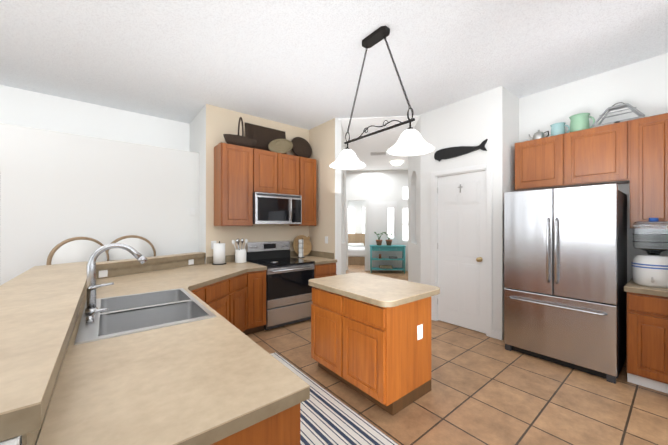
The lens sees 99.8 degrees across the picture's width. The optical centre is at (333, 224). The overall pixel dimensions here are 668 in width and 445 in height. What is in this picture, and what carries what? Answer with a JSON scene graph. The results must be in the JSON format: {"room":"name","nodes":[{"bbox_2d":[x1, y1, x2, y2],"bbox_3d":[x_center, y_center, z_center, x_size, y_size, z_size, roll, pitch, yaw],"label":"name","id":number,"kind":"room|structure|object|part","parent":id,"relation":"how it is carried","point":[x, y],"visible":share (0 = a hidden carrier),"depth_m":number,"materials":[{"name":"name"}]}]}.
{"room":"kitchen","nodes":[
{"label":"kitchen","id":0,"kind":"room"},
{"bbox_2d":[0,53,667,339],"bbox_3d":[-1.927,-0.149,4.776,15.334,3.240,10.181,0,0,-39],"label":"wall","id":1,"kind":"structure","parent":0,"point":[70,168],"depth_m":3.91,"materials":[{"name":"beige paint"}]},
{"bbox_2d":[214,142,257,225],"bbox_3d":[-1.468,-0.566,4.210,0.535,1.168,0.354,0,0,-39],"label":"upper cabinet","id":2,"kind":"object","parent":1,"relation":"attached to","point":[242,174],"depth_m":4.05,"materials":[{"name":"brown wood"}]},
{"bbox_2d":[223,117,256,147],"bbox_3d":[-1.398,-1.383,4.208,0.510,0.462,0.208,0,0,-39],"label":"basket","id":3,"kind":"object","parent":2,"relation":"on","point":[239,140],"visible":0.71,"depth_m":4.13,"materials":[{"name":"wicker"}]},
{"bbox_2d":[258,149,281,193],"bbox_3d":[-1.132,-0.817,4.482,0.469,0.665,0.354,0,0,-39],"label":"upper cabinet","id":4,"kind":"object","parent":1,"relation":"attached to","point":[269,162],"depth_m":4.36,"materials":[{"name":"brown wood"}]},
{"bbox_2d":[253,192,301,223],"bbox_3d":[-0.967,-0.246,4.548,0.804,0.473,0.454,0,0,-39],"label":"microwave","id":5,"kind":"object","parent":4,"relation":"attached to","point":[270,208],"visible":1,"depth_m":4.36,"materials":[{"name":"grey metal"}]},
{"bbox_2d":[282,154,301,195],"bbox_3d":[-0.867,-0.817,4.696,0.469,0.665,0.354,0,0,-39],"label":"upper cabinet","id":6,"kind":"object","parent":1,"relation":"attached to","point":[291,164],"depth_m":4.61,"materials":[{"name":"brown wood"}]},
{"bbox_2d":[245,122,286,153],"bbox_3d":[-1.112,-1.386,4.649,0.720,0.467,0.090,0,0,-39],"label":"rectangular tray","id":7,"kind":"object","parent":6,"relation":"on","point":[264,137],"visible":0.56,"depth_m":4.58,"materials":[{"name":"wicker"}]},
{"bbox_2d":[289,157,315,225],"bbox_3d":[-0.573,-0.565,4.933,0.425,1.168,0.354,0,0,-39],"label":"upper cabinet","id":8,"kind":"object","parent":1,"relation":"attached to","point":[308,164],"depth_m":4.82,"materials":[{"name":"brown wood"}]},
{"bbox_2d":[268,139,292,152],"bbox_3d":[-0.882,-1.311,4.683,0.486,0.306,0.150,0,0,-39],"label":"oval tray","id":9,"kind":"object","parent":8,"relation":"on","point":[281,145],"visible":0.94,"depth_m":4.67,"materials":[{"name":"wicker"}]},
{"bbox_2d":[291,137,311,157],"bbox_3d":[-0.569,-1.368,5.011,0.437,0.420,0.150,0,0,-39],"label":"round tray","id":10,"kind":"object","parent":8,"relation":"on","point":[301,147],"visible":0.88,"depth_m":4.96,"materials":[{"name":"wicker"}]},
{"bbox_2d":[348,205,364,233],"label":"bedroom window","id":11,"kind":"structure","parent":1,"relation":"in","point":[356,219],"depth_m":12.21,"materials":[{"name":"white glass"}]},
{"bbox_2d":[369,201,396,270],"bbox_3d":[1.552,0.364,8.976,0.890,2.220,0.046,0,0,6],"label":"door","id":12,"kind":"structure","parent":1,"relation":"in","point":[382,216],"depth_m":8.95,"materials":[{"name":"white"}]},
{"bbox_2d":[402,187,407,239],"bbox_3d":[2.274,-0.346,8.915,0.200,1.680,0.018,0,0,6],"label":"sidelight window","id":13,"kind":"structure","parent":1,"relation":"in","point":[405,217],"depth_m":8.91,"materials":[{"name":"white glass"}]},
{"bbox_2d":[434,139,487,160],"bbox_3d":[1.779,-1.042,4.002,0.030,0.175,0.765,0,0,-39],"label":"decoration","id":14,"kind":"object","parent":1,"relation":"attached to","point":[446,153],"depth_m":4.03,"materials":[{"name":"black metal"}]},
{"bbox_2d":[437,170,485,333],"bbox_3d":[1.793,0.365,4.024,0.116,2.186,0.730,0,0,-39],"label":"pantry door","id":15,"kind":"structure","parent":1,"relation":"in","point":[461,248],"depth_m":4.00,"materials":[{"name":"white wood"}]},
{"bbox_2d":[431,163,501,339],"bbox_3d":[1.807,0.330,4.077,0.138,2.280,1.200,0,0,-39],"label":"door frame","id":16,"kind":"structure","parent":1,"relation":"attached to","point":[490,332],"depth_m":3.76,"materials":[{"name":"white wood"}]},
{"bbox_2d":[515,135,554,190],"bbox_3d":[2.673,-0.761,3.555,0.364,0.610,0.582,0,0,-39],"label":"upper cabinet","id":17,"kind":"object","parent":1,"relation":"attached to","point":[534,159],"depth_m":3.49,"materials":[{"name":"brown wood"}]},
{"bbox_2d":[529,130,548,139],"bbox_3d":[2.631,-1.144,3.614,0.124,0.155,0.222,0,0,-39],"label":"teapot","id":18,"kind":"object","parent":17,"relation":"on","point":[538,135],"visible":0.71,"depth_m":3.57,"materials":[{"name":"grey metal"}]},
{"bbox_2d":[550,122,569,135],"bbox_3d":[2.775,-1.152,3.452,0.151,0.170,0.193,0,0,-39],"label":"pitcher","id":19,"kind":"object","parent":17,"relation":"on","point":[557,128],"visible":0.83,"depth_m":3.41,"materials":[{"name":"teal ceramic"}]},
{"bbox_2d":[569,113,594,131],"bbox_3d":[2.903,-1.174,3.293,0.190,0.215,0.230,0,0,-39],"label":"pitcher","id":20,"kind":"object","parent":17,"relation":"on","point":[579,121],"visible":0.73,"depth_m":3.24,"materials":[{"name":"green ceramic"}]},
{"bbox_2d":[555,120,630,187],"bbox_3d":[2.957,-0.761,3.204,0.364,0.610,0.593,0,0,-39],"label":"upper cabinet","id":21,"kind":"object","parent":1,"relation":"attached to","point":[599,155],"depth_m":3.07,"materials":[{"name":"brown wood"}]},
{"bbox_2d":[592,102,644,127],"bbox_3d":[3.099,-1.199,3.067,0.191,0.264,0.407,0,0,-39],"label":"basket","id":22,"kind":"object","parent":21,"relation":"on","point":[631,108],"visible":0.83,"depth_m":3.04,"materials":[{"name":"grey metal"}]},
{"bbox_2d":[615,113,667,228],"bbox_3d":[3.224,-0.514,2.873,0.364,1.106,0.403,0,0,-39],"label":"upper cabinet","id":23,"kind":"object","parent":1,"relation":"attached to","point":[634,153],"depth_m":2.75,"materials":[{"name":"brown wood"}]},
{"bbox_2d":[0,0,667,129],"bbox_3d":[-0.293,-1.794,4.877,18.000,0.050,16.000,0,0,-39],"label":"ceiling","id":24,"kind":"structure","parent":0,"point":[297,63],"depth_m":2.86,"materials":[{"name":"white paint"}]},
{"bbox_2d":[370,152,386,155],"bbox_3d":[1.090,-1.747,6.943,0.400,0.013,0.300,0,0,6],"label":"ceiling vent","id":25,"kind":"object","parent":24,"relation":"in","point":[376,153],"visible":0.98,"depth_m":6.88,"materials":[{"name":"white metal"}]},
{"bbox_2d":[329,26,434,169],"bbox_3d":[0.387,-1.192,2.636,0.384,1.156,1.164,0,0,-39],"label":"pendant light","id":26,"kind":"object","parent":24,"relation":"hanging from","point":[379,34],"depth_m":2.51,"materials":[{"name":"black metal"}]},
{"bbox_3d":[0.387,-0.701,2.635,0.384,0.172,1.164,0,0,-39],"label":"pendant light shade","id":27,"kind":"part","parent":26,"relation":"part of","materials":[{"name":"white glass"}]},
{"bbox_2d":[391,160,402,165],"bbox_3d":[1.745,-1.698,7.809,0.350,0.110,0.350,0,0,-39],"label":"light","id":28,"kind":"object","parent":24,"relation":"attached to","point":[397,162],"visible":1,"depth_m":7.70,"materials":[{"name":"white"}]},
{"bbox_2d":[247,265,667,444],"bbox_3d":[-0.293,1.496,4.873,18.000,0.050,16.000,0,0,-39],"label":"floor","id":29,"kind":"structure","parent":0,"point":[486,390],"depth_m":2.36,"materials":[{"name":"tile"}]},
{"bbox_2d":[46,237,108,264],"bbox_3d":[-2.782,0.804,3.204,0.460,1.329,0.590,0,0,25],"label":"bar stool","id":30,"kind":"object","parent":29,"relation":"on","point":[76,249],"visible":0.25,"depth_m":3.24,"materials":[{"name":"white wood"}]},
{"bbox_2d":[0,257,204,444],"bbox_3d":[-1.391,0.971,2.330,1.472,0.995,3.625,0,0,-39],"label":"wall bar","id":31,"kind":"object","parent":29,"relation":"on","point":[30,438],"visible":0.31,"depth_m":3.14,"materials":[{"name":"white"}]},
{"bbox_2d":[0,252,205,441],"bbox_3d":[-1.515,0.440,2.329,1.678,0.063,3.678,0,0,-39],"label":"bar","id":32,"kind":"object","parent":31,"relation":"on","point":[39,307],"visible":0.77,"depth_m":1.08,"materials":[{"name":"laminate"}]},
{"bbox_2d":[99,270,107,277],"bbox_3d":[-2.438,0.517,2.969,0.007,0.073,0.080,0,0,24],"label":"electrical outlet plate","id":33,"kind":"object","parent":31,"relation":"attached to","point":[103,273],"depth_m":2.97,"materials":[{"name":"white plastic"}]},
{"bbox_2d":[188,259,193,264],"bbox_3d":[-1.992,0.518,3.919,0.007,0.073,0.080,0,0,24],"label":"electrical outlet plate","id":34,"kind":"object","parent":31,"relation":"attached to","point":[191,261],"depth_m":3.91,"materials":[{"name":"white plastic"}]},
{"bbox_2d":[107,235,155,260],"bbox_3d":[-2.612,0.804,3.640,0.582,1.329,0.537,0,0,-39],"label":"bar stool","id":35,"kind":"object","parent":29,"relation":"on","point":[143,246],"visible":0.25,"depth_m":3.79,"materials":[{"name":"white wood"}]},
{"bbox_2d":[191,271,265,334],"bbox_3d":[-1.483,1.042,3.195,1.258,0.850,1.147,0,0,-39],"label":"base cabinet","id":36,"kind":"object","parent":29,"relation":"on","point":[238,302],"depth_m":3.50,"materials":[{"name":"brown wood"}]},
{"bbox_2d":[211,403,299,444],"bbox_3d":[-0.672,1.041,1.147,0.676,0.848,0.920,0,0,-39],"label":"base cabinet","id":37,"kind":"object","parent":29,"relation":"on","point":[282,428],"depth_m":0.94,"materials":[{"name":"brown wood"}]},
{"bbox_2d":[245,241,314,329],"bbox_3d":[-0.842,0.863,4.377,0.786,1.170,0.873,0,0,-39],"label":"range","id":38,"kind":"object","parent":29,"relation":"on","point":[288,294],"visible":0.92,"depth_m":4.12,"materials":[{"name":"grey metal"}]},
{"bbox_2d":[314,263,336,277],"bbox_3d":[-0.378,1.044,4.787,0.438,0.850,0.824,0,0,-39],"label":"base cabinet","id":39,"kind":"object","parent":29,"relation":"on","point":[329,269],"depth_m":4.46,"materials":[{"name":"brown wood"}]},
{"bbox_2d":[36,250,336,444],"bbox_3d":[-0.557,0.542,2.911,3.076,0.146,3.579,0,0,-39],"label":"countertop","id":40,"kind":"structure","parent":39,"relation":"on","point":[218,377],"depth_m":1.02,"materials":[{"name":"laminate"}]},
{"bbox_2d":[85,243,147,322],"bbox_3d":[-1.364,0.339,1.780,0.331,0.436,0.270,0,0,-39],"label":"faucet","id":41,"kind":"object","parent":40,"relation":"on","point":[92,309],"visible":1,"depth_m":1.77,"materials":[{"name":"silver metal"}]},
{"bbox_2d":[74,288,215,344],"bbox_3d":[-1.279,0.654,1.904,0.640,0.190,0.980,0,0,-39],"label":"sink","id":42,"kind":"object","parent":40,"relation":"in","point":[130,314],"visible":0.54,"depth_m":1.91,"materials":[{"name":"silver metal"}]},
{"bbox_2d":[212,241,225,264],"bbox_3d":[-1.658,0.405,4.066,0.190,0.329,0.190,0,0,-39],"label":"paper towel","id":43,"kind":"object","parent":40,"relation":"on","point":[219,253],"visible":1,"depth_m":4.00,"materials":[{"name":"white paper"}]},
{"bbox_2d":[232,238,247,262],"bbox_3d":[-1.423,0.389,4.244,0.239,0.361,0.166,0,0,-39],"label":"utensil crock","id":44,"kind":"object","parent":40,"relation":"on","point":[240,255],"visible":1,"depth_m":4.19,"materials":[{"name":"white ceramic"}]},
{"bbox_2d":[297,238,304,257],"bbox_3d":[-0.566,0.401,4.830,0.120,0.339,0.126,0,0,-39],"label":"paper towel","id":45,"kind":"object","parent":40,"relation":"on","point":[300,248],"visible":1,"depth_m":4.79,"materials":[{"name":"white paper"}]},
{"bbox_2d":[293,235,311,255],"bbox_3d":[-0.565,0.374,5.040,0.384,0.372,0.109,0,0,-39],"label":"cutting board","id":46,"kind":"object","parent":40,"relation":"on","point":[307,246],"visible":0.92,"depth_m":5.05,"materials":[{"name":"brown wood"}]},
{"bbox_2d":[271,352,398,444],"bbox_3d":[-0.346,1.463,2.252,0.720,0.008,1.910,0,0,-39],"label":"rug","id":47,"kind":"object","parent":29,"relation":"on","point":[327,417],"visible":0.33,"depth_m":2.06,"materials":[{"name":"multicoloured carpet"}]},
{"bbox_2d":[348,233,364,264],"bbox_3d":[0.490,0.926,11.247,1.700,1.100,1.840,0,0,6],"label":"bed","id":48,"kind":"object","parent":29,"relation":"on","point":[356,248],"visible":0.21,"depth_m":10.39,"materials":[{"name":"white fabric"}]},
{"bbox_2d":[308,272,439,415],"bbox_3d":[0.347,1.018,2.719,0.775,0.898,1.095,0,0,-39],"label":"kitchen island","id":49,"kind":"object","parent":29,"relation":"on","point":[371,337],"visible":1,"depth_m":2.35,"materials":[{"name":"brown wood"}]},
{"bbox_2d":[370,245,405,273],"bbox_3d":[1.647,1.056,8.690,1.070,0.835,0.393,0,0,6],"label":"console table","id":50,"kind":"object","parent":29,"relation":"on","point":[387,248],"visible":1,"depth_m":8.55,"materials":[{"name":"teal wood"}]},
{"bbox_2d":[374,232,383,244],"bbox_3d":[1.400,0.429,8.723,0.312,0.415,0.312,0,0,-39],"label":"potted plant","id":51,"kind":"object","parent":50,"relation":"on","point":[378,241],"visible":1,"depth_m":8.66,"materials":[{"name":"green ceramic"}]},
{"bbox_2d":[379,254,396,268],"bbox_3d":[1.665,1.130,8.689,0.565,0.433,0.200,0,0,6],"label":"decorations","id":52,"kind":"object","parent":50,"relation":"on","point":[387,266],"visible":1,"depth_m":8.61},
{"bbox_2d":[384,232,393,244],"bbox_3d":[1.698,0.429,8.691,0.312,0.415,0.312,0,0,-39],"label":"potted plant","id":53,"kind":"object","parent":50,"relation":"on","point":[388,241],"visible":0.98,"depth_m":8.63,"materials":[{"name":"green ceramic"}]},
{"bbox_2d":[504,183,626,383],"bbox_3d":[2.593,0.543,3.185,0.896,1.848,0.945,0,0,-39],"label":"fridge","id":54,"kind":"object","parent":29,"relation":"on","point":[565,274],"visible":1,"depth_m":2.87,"materials":[{"name":"grey metal"}]},
{"bbox_2d":[624,289,667,393],"bbox_3d":[3.090,1.041,2.703,0.784,0.850,0.320,0,0,-39],"label":"base cabinet","id":55,"kind":"object","parent":29,"relation":"on","point":[647,313],"depth_m":2.49,"materials":[{"name":"brown wood"}]},
{"bbox_2d":[624,278,667,296],"bbox_3d":[3.087,0.594,2.705,0.788,0.041,0.345,0,0,-39],"label":"countertop","id":56,"kind":"structure","parent":55,"relation":"on","point":[635,288],"depth_m":2.51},
{"bbox_2d":[631,254,667,287],"bbox_3d":[2.965,0.425,2.609,0.328,0.285,0.286,0,0,-39],"label":"crock","id":57,"kind":"object","parent":56,"relation":"on","point":[649,270],"visible":0.94,"depth_m":2.55,"materials":[{"name":"white ceramic"}]},
{"bbox_2d":[632,218,667,254],"bbox_3d":[2.981,0.109,2.623,0.256,0.345,0.256,0,0,-39],"label":"water jug","id":58,"kind":"object","parent":57,"relation":"on","point":[650,237],"visible":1,"depth_m":2.56,"materials":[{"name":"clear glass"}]}
]}

